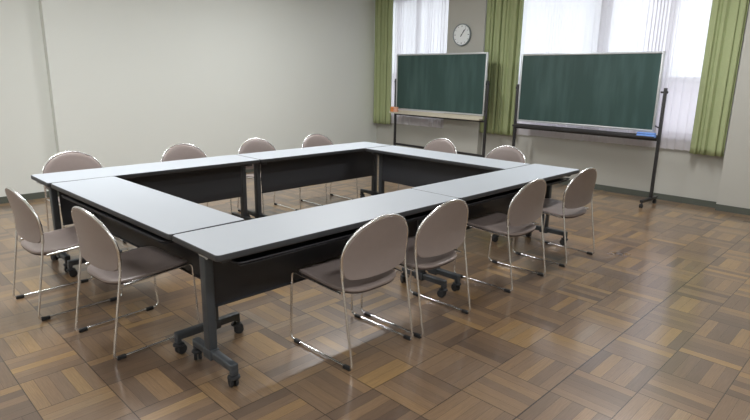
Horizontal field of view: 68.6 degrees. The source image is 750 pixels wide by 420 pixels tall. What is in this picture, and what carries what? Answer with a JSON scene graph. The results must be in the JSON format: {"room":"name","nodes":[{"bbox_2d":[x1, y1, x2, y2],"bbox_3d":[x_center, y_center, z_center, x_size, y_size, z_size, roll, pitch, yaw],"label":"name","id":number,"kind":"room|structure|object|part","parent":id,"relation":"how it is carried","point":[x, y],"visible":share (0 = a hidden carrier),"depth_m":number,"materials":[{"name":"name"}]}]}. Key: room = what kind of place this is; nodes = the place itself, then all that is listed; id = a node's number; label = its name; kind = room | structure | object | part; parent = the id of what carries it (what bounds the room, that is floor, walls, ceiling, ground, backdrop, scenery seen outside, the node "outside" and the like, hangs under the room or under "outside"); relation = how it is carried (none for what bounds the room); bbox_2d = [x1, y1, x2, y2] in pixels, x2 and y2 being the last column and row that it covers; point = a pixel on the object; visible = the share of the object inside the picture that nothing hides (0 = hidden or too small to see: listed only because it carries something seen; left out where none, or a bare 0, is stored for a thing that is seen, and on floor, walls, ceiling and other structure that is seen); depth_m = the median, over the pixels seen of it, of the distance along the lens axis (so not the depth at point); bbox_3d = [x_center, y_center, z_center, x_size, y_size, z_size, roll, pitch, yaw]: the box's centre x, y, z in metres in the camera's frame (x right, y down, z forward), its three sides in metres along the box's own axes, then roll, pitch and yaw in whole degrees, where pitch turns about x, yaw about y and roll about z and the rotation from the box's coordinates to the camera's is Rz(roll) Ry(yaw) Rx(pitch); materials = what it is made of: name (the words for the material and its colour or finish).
{"room":"meeting room","nodes":[
{"label":"meeting room","id":0,"kind":"room"},
{"bbox_2d":[0,0,376,196],"bbox_3d":[-3.709,-1.731,6.671,0.550,3.050,11.020,14,19,43],"label":"wall","id":1,"kind":"structure","parent":0,"point":[114,82],"depth_m":7.38,"materials":[{"name":"paint"}]},
{"bbox_2d":[0,168,260,203],"bbox_3d":[-3.634,-0.241,6.847,0.124,0.075,10.502,14,19,42],"label":"baseboard","id":2,"kind":"structure","parent":1,"relation":"attached to","point":[38,195],"depth_m":6.50,"materials":[{"name":"plastic"}]},
{"bbox_2d":[0,156,749,419],"bbox_3d":[-0.006,0.726,3.503,11.100,0.100,11.100,14,19,43],"label":"floor","id":3,"kind":"structure","parent":0,"point":[652,324],"depth_m":3.25,"materials":[{"name":"brown wood"}]},
{"bbox_2d":[5,187,122,320],"bbox_3d":[-2.047,0.209,3.592,0.509,0.796,0.516,13,18,40],"label":"chair","id":4,"kind":"object","parent":3,"relation":"on","point":[28,225],"visible":0.89,"depth_m":3.42,"materials":[{"name":"plastic"}]},
{"bbox_3d":[-2.183,0.027,3.388,0.482,0.323,0.091,13,18,40],"label":"backrest","id":5,"kind":"part","parent":4,"relation":"part of","materials":[{"name":"plastic"}]},
{"bbox_3d":[-2.037,0.192,3.599,0.444,0.047,0.449,13,18,40],"label":"seat","id":6,"kind":"part","parent":4,"relation":"part of","materials":[{"name":"plastic"}]},
{"bbox_3d":[-2.228,0.286,3.776,0.019,0.542,0.516,13,18,40],"label":"frame","id":7,"kind":"part","parent":4,"relation":"part of","materials":[{"name":"silver metal"}]},
{"bbox_3d":[-1.871,0.368,3.465,0.019,0.542,0.516,13,18,40],"label":"frame","id":8,"kind":"part","parent":4,"relation":"part of","materials":[{"name":"silver metal"}]},
{"bbox_2d":[42,151,126,253],"bbox_3d":[-2.542,-0.093,4.794,0.516,0.796,0.509,14,19,43],"label":"chair","id":9,"kind":"object","parent":3,"relation":"on","point":[66,160],"visible":0.33,"depth_m":4.84,"materials":[{"name":"plastic"}]},
{"bbox_3d":[-2.713,0.062,4.657,0.516,0.542,0.019,14,19,43],"label":"frame","id":10,"kind":"part","parent":9,"relation":"part of","materials":[{"name":"silver metal"}]},
{"bbox_3d":[-2.686,-0.347,4.883,0.091,0.323,0.482,14,19,43],"label":"backrest","id":11,"kind":"part","parent":9,"relation":"part of","materials":[{"name":"plastic"}]},
{"bbox_2d":[71,206,199,360],"bbox_3d":[-1.385,0.329,3.146,0.509,0.796,0.516,12,18,39],"label":"chair","id":12,"kind":"object","parent":3,"relation":"on","point":[98,246],"visible":0.93,"depth_m":3.00,"materials":[{"name":"plastic"}]},
{"bbox_3d":[-1.517,0.148,2.939,0.482,0.323,0.091,12,18,39],"label":"backrest","id":13,"kind":"part","parent":12,"relation":"part of","materials":[{"name":"plastic"}]},
{"bbox_3d":[-1.570,0.407,3.326,0.019,0.542,0.516,12,18,39],"label":"frame","id":14,"kind":"part","parent":12,"relation":"part of","materials":[{"name":"silver metal"}]},
{"bbox_3d":[-1.375,0.312,3.154,0.444,0.047,0.449,12,18,39],"label":"seat","id":15,"kind":"part","parent":12,"relation":"part of","materials":[{"name":"plastic"}]},
{"bbox_3d":[-1.205,0.486,3.024,0.019,0.542,0.516,12,18,39],"label":"frame","id":16,"kind":"part","parent":12,"relation":"part of","materials":[{"name":"silver metal"}]},
{"bbox_2d":[31,155,259,271],"bbox_3d":[-1.879,-0.034,4.799,0.449,0.700,1.798,14,19,43],"label":"folding table","id":17,"kind":"object","parent":3,"relation":"on","point":[207,179],"visible":0.48,"depth_m":4.81,"materials":[{"name":"grey laminate"}]},
{"bbox_3d":[-2.438,0.084,4.210,0.068,0.575,0.052,14,19,43],"label":"leg","id":18,"kind":"part","parent":17,"relation":"part of","materials":[{"name":"grey metal"}]},
{"bbox_3d":[-1.839,-0.163,4.729,0.018,0.324,1.574,14,19,43],"label":"modesty panel","id":19,"kind":"part","parent":17,"relation":"part of","materials":[{"name":"black metal"}]},
{"bbox_3d":[-1.280,-0.174,5.342,0.068,0.575,0.052,14,19,43],"label":"leg","id":20,"kind":"part","parent":17,"relation":"part of","materials":[{"name":"grey metal"}]},
{"bbox_2d":[51,176,244,353],"bbox_3d":[-1.528,0.270,3.580,1.798,0.700,0.449,14,19,42],"label":"folding table","id":21,"kind":"object","parent":3,"relation":"on","point":[138,215],"visible":0.71,"depth_m":3.30,"materials":[{"name":"grey laminate"}]},
{"bbox_3d":[-2.103,0.105,4.143,0.052,0.575,0.068,14,19,42],"label":"leg","id":22,"kind":"part","parent":21,"relation":"part of","materials":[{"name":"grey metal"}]},
{"bbox_2d":[61,194,172,243],"bbox_3d":[-1.599,0.010,3.436,1.550,0.049,0.193,14,19,42],"label":"shelf","id":23,"kind":"object","parent":21,"relation":"attached to","point":[144,231],"depth_m":3.25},
{"bbox_3d":[-1.490,0.123,3.584,1.574,0.324,0.018,14,19,42],"label":"modesty panel","id":24,"kind":"part","parent":21,"relation":"part of","materials":[{"name":"black metal"}]},
{"bbox_3d":[-0.914,0.392,3.050,0.052,0.575,0.068,14,19,42],"label":"leg","id":25,"kind":"part","parent":21,"relation":"part of","materials":[{"name":"grey metal"}]},
{"bbox_2d":[161,143,231,214],"bbox_3d":[-1.776,-0.237,5.434,0.516,0.796,0.509,14,19,43],"label":"chair","id":26,"kind":"object","parent":3,"relation":"on","point":[182,151],"visible":0.26,"depth_m":5.49,"materials":[{"name":"plastic"}]},
{"bbox_3d":[-1.919,-0.491,5.523,0.091,0.323,0.482,14,19,43],"label":"backrest","id":27,"kind":"part","parent":26,"relation":"part of","materials":[{"name":"plastic"}]},
{"bbox_2d":[237,138,300,213],"bbox_3d":[-1.169,-0.368,6.014,0.516,0.796,0.509,14,19,43],"label":"chair","id":28,"kind":"object","parent":3,"relation":"on","point":[252,145],"visible":0.42,"depth_m":6.07,"materials":[{"name":"fabric"}]},
{"bbox_3d":[-1.340,-0.213,5.877,0.516,0.542,0.019,14,19,43],"label":"frame","id":29,"kind":"part","parent":28,"relation":"part of","materials":[{"name":"silver metal"}]},
{"bbox_3d":[-1.312,-0.623,6.103,0.091,0.323,0.482,14,19,43],"label":"backrest","id":30,"kind":"part","parent":28,"relation":"part of","materials":[{"name":"fabric"}]},
{"bbox_3d":[-1.001,-0.289,6.208,0.516,0.542,0.019,14,19,43],"label":"frame","id":31,"kind":"part","parent":28,"relation":"part of","materials":[{"name":"silver metal"}]},
{"bbox_2d":[237,142,390,217],"bbox_3d":[-0.606,-0.317,6.044,0.449,0.700,1.798,14,19,43],"label":"folding table","id":32,"kind":"object","parent":3,"relation":"on","point":[286,169],"visible":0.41,"depth_m":5.84,"materials":[{"name":"grey laminate"}]},
{"bbox_3d":[-1.165,-0.200,5.455,0.068,0.575,0.052,14,19,43],"label":"leg","id":33,"kind":"part","parent":32,"relation":"part of","materials":[{"name":"grey metal"}]},
{"bbox_3d":[-0.566,-0.447,5.974,0.018,0.324,1.574,14,19,43],"label":"modesty panel","id":34,"kind":"part","parent":32,"relation":"part of","materials":[{"name":"black metal"}]},
{"bbox_3d":[-0.007,-0.458,6.587,0.068,0.575,0.052,14,19,43],"label":"leg","id":35,"kind":"part","parent":32,"relation":"part of","materials":[{"name":"grey metal"}]},
{"bbox_2d":[172,189,458,387],"bbox_3d":[-0.229,0.363,3.287,0.449,0.700,1.798,14,19,43],"label":"folding table","id":36,"kind":"object","parent":3,"relation":"on","point":[248,258],"visible":0.94,"depth_m":2.91,"materials":[{"name":"grey laminate"}]},
{"bbox_3d":[-0.828,0.470,2.736,0.068,0.575,0.052,14,19,43],"label":"leg","id":37,"kind":"part","parent":36,"relation":"part of","materials":[{"name":"grey metal"}]},
{"bbox_3d":[-0.265,0.215,3.289,0.018,0.324,1.574,14,19,43],"label":"modesty panel","id":38,"kind":"part","parent":36,"relation":"part of","materials":[{"name":"black metal"}]},
{"bbox_2d":[230,209,433,265],"bbox_3d":[-0.148,0.105,3.145,0.193,0.049,1.550,14,19,43],"label":"shelf","id":39,"kind":"object","parent":36,"relation":"attached to","point":[260,255],"depth_m":2.85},
{"bbox_3d":[0.330,0.212,3.868,0.068,0.575,0.052,14,19,43],"label":"leg","id":40,"kind":"part","parent":36,"relation":"part of","materials":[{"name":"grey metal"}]},
{"bbox_2d":[300,133,357,205],"bbox_3d":[-0.558,-0.494,6.570,0.516,0.796,0.509,14,19,43],"label":"chair","id":41,"kind":"object","parent":3,"relation":"on","point":[312,140],"visible":0.38,"depth_m":6.63,"materials":[{"name":"plastic"}]},
{"bbox_3d":[-0.729,-0.339,6.433,0.516,0.542,0.019,14,19,43],"label":"frame","id":42,"kind":"part","parent":41,"relation":"part of","materials":[{"name":"silver metal"}]},
{"bbox_3d":[-0.702,-0.749,6.659,0.091,0.323,0.482,14,19,43],"label":"backrest","id":43,"kind":"part","parent":41,"relation":"part of","materials":[{"name":"fabric"}]},
{"bbox_3d":[-0.390,-0.415,6.764,0.516,0.542,0.019,14,19,43],"label":"frame","id":44,"kind":"part","parent":41,"relation":"part of","materials":[{"name":"silver metal"}]},
{"bbox_2d":[290,213,412,370],"bbox_3d":[-0.129,0.366,3.079,0.516,0.796,0.509,14,19,42],"label":"chair","id":45,"kind":"object","parent":3,"relation":"on","point":[368,261],"visible":1,"depth_m":2.91,"materials":[{"name":"plastic"}]},
{"bbox_3d":[-0.297,0.522,2.939,0.516,0.542,0.019,14,19,42],"label":"frame","id":46,"kind":"part","parent":45,"relation":"part of","materials":[{"name":"silver metal"}]},
{"bbox_3d":[-0.140,0.349,3.086,0.449,0.047,0.444,14,19,42],"label":"seat","id":47,"kind":"part","parent":45,"relation":"part of","materials":[{"name":"fabric"}]},
{"bbox_3d":[0.025,0.186,2.887,0.091,0.323,0.482,14,19,42],"label":"backrest","id":48,"kind":"part","parent":45,"relation":"part of","materials":[{"name":"plastic"}]},
{"bbox_3d":[0.036,0.445,3.277,0.516,0.542,0.019,14,19,42],"label":"frame","id":49,"kind":"part","parent":45,"relation":"part of","materials":[{"name":"silver metal"}]},
{"bbox_2d":[360,199,470,338],"bbox_3d":[0.267,0.283,3.446,0.516,0.796,0.509,14,19,42],"label":"chair","id":50,"kind":"object","parent":3,"relation":"on","point":[435,241],"visible":0.92,"depth_m":3.25,"materials":[{"name":"plastic"}]},
{"bbox_3d":[0.099,0.439,3.305,0.516,0.542,0.019,14,19,42],"label":"frame","id":51,"kind":"part","parent":50,"relation":"part of","materials":[{"name":"silver metal"}]},
{"bbox_3d":[0.256,0.266,3.453,0.449,0.047,0.444,14,19,42],"label":"seat","id":52,"kind":"part","parent":50,"relation":"part of","materials":[{"name":"plastic"}]},
{"bbox_3d":[0.431,0.362,3.644,0.516,0.542,0.019,14,19,42],"label":"frame","id":53,"kind":"part","parent":50,"relation":"part of","materials":[{"name":"silver metal"}]},
{"bbox_3d":[0.421,0.102,3.254,0.091,0.323,0.482,14,19,42],"label":"backrest","id":54,"kind":"part","parent":50,"relation":"part of","materials":[{"name":"plastic"}]},
{"bbox_2d":[397,138,456,190],"bbox_3d":[0.611,-0.407,6.291,0.509,0.796,0.516,14,19,43],"label":"chair","id":55,"kind":"object","parent":3,"relation":"on","point":[439,144],"visible":0.28,"depth_m":6.35,"materials":[{"name":"fabric"}]},
{"bbox_3d":[0.761,-0.657,6.382,0.482,0.323,0.091,14,19,43],"label":"backrest","id":56,"kind":"part","parent":55,"relation":"part of","materials":[{"name":"plastic"}]},
{"bbox_2d":[389,52,489,157],"bbox_3d":[0.956,-1.571,8.863,0.458,1.845,2.015,-11,18,-41],"label":"chalkboard","id":57,"kind":"object","parent":3,"relation":"on","point":[455,84],"visible":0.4,"depth_m":8.69,"materials":[{"name":"metal"}]},
{"bbox_3d":[0.355,-1.597,9.629,0.036,1.365,0.034,-11,18,-41],"label":"post","id":58,"kind":"part","parent":57,"relation":"part of","materials":[{"name":"metal"}]},
{"bbox_2d":[389,110,482,120],"bbox_3d":[0.927,-1.544,8.892,0.088,0.060,1.945,-11,18,-41],"label":"chalk tray","id":59,"kind":"object","parent":57,"relation":"on","point":[441,114],"depth_m":8.76,"materials":[{"name":"silver metal"}]},
{"bbox_3d":[1.010,-2.027,8.788,0.041,0.920,1.885,-11,18,-41],"label":"board frame","id":60,"kind":"part","parent":57,"relation":"part of","materials":[{"name":"metal"}]},
{"bbox_3d":[1.652,-1.236,8.239,0.036,1.365,0.034,-11,18,-41],"label":"post","id":61,"kind":"part","parent":57,"relation":"part of","materials":[{"name":"metal"}]},
{"bbox_2d":[366,145,529,241],"bbox_3d":[0.677,-0.220,5.732,1.798,0.700,0.449,14,19,43],"label":"folding table","id":62,"kind":"object","parent":3,"relation":"on","point":[413,167],"visible":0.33,"depth_m":5.74,"materials":[{"name":"grey laminate"}]},
{"bbox_3d":[0.077,-0.379,6.269,0.052,0.575,0.068,14,19,43],"label":"leg","id":63,"kind":"part","parent":62,"relation":"part of","materials":[{"name":"grey metal"}]},
{"bbox_3d":[0.642,-0.350,5.662,1.574,0.324,0.018,14,19,43],"label":"modesty panel","id":64,"kind":"part","parent":62,"relation":"part of","materials":[{"name":"black metal"}]},
{"bbox_2d":[411,164,579,290],"bbox_3d":[1.039,0.079,4.532,0.449,0.700,1.798,14,19,43],"label":"folding table","id":65,"kind":"object","parent":3,"relation":"on","point":[486,193],"visible":0.49,"depth_m":4.33,"materials":[{"name":"grey laminate"}]},
{"bbox_3d":[1.004,-0.069,4.534,0.018,0.324,1.574,14,19,43],"label":"modesty panel","id":66,"kind":"part","parent":65,"relation":"part of","materials":[{"name":"black metal"}]},
{"bbox_2d":[465,177,569,206],"bbox_3d":[1.121,-0.178,4.390,0.193,0.049,1.550,14,19,43],"label":"shelf","id":67,"kind":"object","parent":65,"relation":"attached to","point":[492,196],"depth_m":4.14,"materials":[{"name":"black metal"}]},
{"bbox_3d":[1.599,-0.072,5.113,0.068,0.575,0.052,14,19,43],"label":"leg","id":68,"kind":"part","parent":65,"relation":"part of","materials":[{"name":"grey metal"}]},
{"bbox_2d":[454,179,545,292],"bbox_3d":[0.966,0.123,4.147,0.516,0.796,0.509,14,19,43],"label":"chair","id":69,"kind":"object","parent":3,"relation":"on","point":[526,206],"visible":0.94,"depth_m":3.99,"materials":[{"name":"plastic"}]},
{"bbox_3d":[0.796,0.278,4.008,0.516,0.542,0.019,14,19,43],"label":"frame","id":70,"kind":"part","parent":69,"relation":"part of","materials":[{"name":"silver metal"}]},
{"bbox_3d":[0.955,0.105,4.154,0.449,0.047,0.444,14,19,43],"label":"seat","id":71,"kind":"part","parent":69,"relation":"part of","materials":[{"name":"plastic"}]},
{"bbox_3d":[1.132,0.202,4.343,0.516,0.542,0.019,14,19,43],"label":"frame","id":72,"kind":"part","parent":69,"relation":"part of","materials":[{"name":"silver metal"}]},
{"bbox_3d":[1.118,-0.057,3.953,0.091,0.323,0.482,14,19,43],"label":"backrest","id":73,"kind":"part","parent":69,"relation":"part of","materials":[{"name":"plastic"}]},
{"bbox_2d":[485,145,525,162],"bbox_3d":[1.227,-0.250,5.690,0.509,0.796,0.516,14,19,43],"label":"chair","id":74,"kind":"object","parent":3,"relation":"on","point":[507,153],"visible":0.3,"depth_m":5.76,"materials":[{"name":"plastic"}]},
{"bbox_2d":[512,167,596,266],"bbox_3d":[1.557,-0.002,4.696,0.509,0.796,0.516,-12,19,-42],"label":"chair","id":75,"kind":"object","parent":3,"relation":"on","point":[578,193],"visible":0.84,"depth_m":4.52,"materials":[{"name":"plastic"}]},
{"bbox_3d":[1.380,0.152,4.564,0.019,0.542,0.516,-12,19,-42],"label":"frame","id":76,"kind":"part","parent":75,"relation":"part of","materials":[{"name":"silver metal"}]},
{"bbox_3d":[1.546,-0.019,4.704,0.444,0.047,0.449,-12,19,-42],"label":"seat","id":77,"kind":"part","parent":75,"relation":"part of","materials":[{"name":"plastic"}]},
{"bbox_3d":[1.730,0.079,4.885,0.019,0.542,0.516,-12,19,-42],"label":"frame","id":78,"kind":"part","parent":75,"relation":"part of","materials":[{"name":"silver metal"}]},
{"bbox_3d":[1.703,-0.180,4.496,0.482,0.323,0.091,-12,19,-42],"label":"backrest","id":79,"kind":"part","parent":75,"relation":"part of","materials":[{"name":"plastic"}]},
{"bbox_2d":[512,51,667,207],"bbox_3d":[2.669,-1.123,7.212,0.458,1.815,2.070,-11,18,-41],"label":"chalkboard","id":80,"kind":"object","parent":3,"relation":"on","point":[613,90],"visible":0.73,"depth_m":7.03,"materials":[{"name":"metal"}]},
{"bbox_3d":[2.036,-1.154,8.013,0.036,1.325,0.034,-11,18,-41],"label":"post","id":81,"kind":"part","parent":80,"relation":"part of","materials":[{"name":"metal"}]},
{"bbox_2d":[512,123,658,140],"bbox_3d":[2.677,-1.035,7.243,0.119,0.070,2.010,-11,18,-41],"label":"chalk tray","id":82,"kind":"object","parent":80,"relation":"on","point":[516,125],"depth_m":7.17,"materials":[{"name":"black paint"}]},
{"bbox_3d":[2.709,-1.565,7.157,0.041,0.930,1.915,-11,18,-41],"label":"board frame","id":83,"kind":"part","parent":80,"relation":"part of","materials":[{"name":"metal"}]},
{"bbox_2d":[636,132,655,137],"bbox_3d":[3.258,-0.902,6.599,0.060,0.060,0.220,-11,18,-41],"label":"eraser","id":84,"kind":"object","parent":80,"relation":"on","point":[638,133],"visible":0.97,"depth_m":6.58,"materials":[{"name":"blue fabric"}]},
{"bbox_3d":[3.383,-0.779,6.569,0.036,1.325,0.034,-11,18,-41],"label":"post","id":85,"kind":"part","parent":80,"relation":"part of","materials":[{"name":"black metal"}]},
{"bbox_2d":[376,0,749,208],"bbox_3d":[3.814,-1.614,6.697,10.490,3.050,0.400,14,19,43],"label":"wall","id":86,"kind":"structure","parent":0,"point":[724,180],"depth_m":7.34,"materials":[{"name":"paint"}]},
{"bbox_2d":[373,0,392,124],"bbox_3d":[0.141,-2.685,9.942,0.448,2.229,0.078,14,19,43],"label":"curtain","id":87,"kind":"object","parent":86,"relation":"hanging from","point":[382,54],"visible":0.99,"depth_m":9.90,"materials":[{"name":"green fabric"}]},
{"bbox_2d":[391,0,448,127],"bbox_3d":[0.630,-2.592,9.563,1.635,2.214,0.034,14,19,43],"label":"sheer curtain","id":88,"kind":"object","parent":86,"relation":"hanging from","point":[419,26],"visible":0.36,"depth_m":9.39,"materials":[{"name":"white fabric"}]},
{"bbox_2d":[453,23,470,45],"bbox_3d":[1.365,-2.748,8.620,0.336,0.336,0.044,14,19,43],"label":"wall clock","id":89,"kind":"object","parent":86,"relation":"attached to","point":[462,32],"visible":1,"depth_m":8.61,"materials":[{"name":"grey plastic"}]},
{"bbox_2d":[479,0,523,135],"bbox_3d":[1.891,-2.249,8.248,0.608,2.214,0.078,14,19,43],"label":"curtain","id":90,"kind":"object","parent":86,"relation":"hanging from","point":[504,18],"visible":0.86,"depth_m":8.23,"materials":[{"name":"green fabric"}]},
{"bbox_2d":[378,154,749,215],"bbox_3d":[3.694,-0.145,6.943,10.470,0.075,0.132,14,19,43],"label":"baseboard","id":91,"kind":"structure","parent":86,"relation":"attached to","point":[745,211],"depth_m":6.92,"materials":[{"name":"plastic"}]},
{"bbox_2d":[516,0,749,153],"bbox_3d":[2.925,-2.020,7.346,3.380,2.199,0.030,14,19,43],"label":"sheer curtain","id":92,"kind":"object","parent":86,"relation":"hanging from","point":[679,28],"visible":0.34,"depth_m":6.91,"materials":[{"name":"white fabric"}]},
{"bbox_2d":[689,0,748,156],"bbox_3d":[3.944,-1.727,6.259,0.358,2.219,0.075,14,19,43],"label":"curtain","id":93,"kind":"object","parent":86,"relation":"hanging from","point":[727,21],"visible":1,"depth_m":6.29,"materials":[{"name":"green fabric"}]}
]}

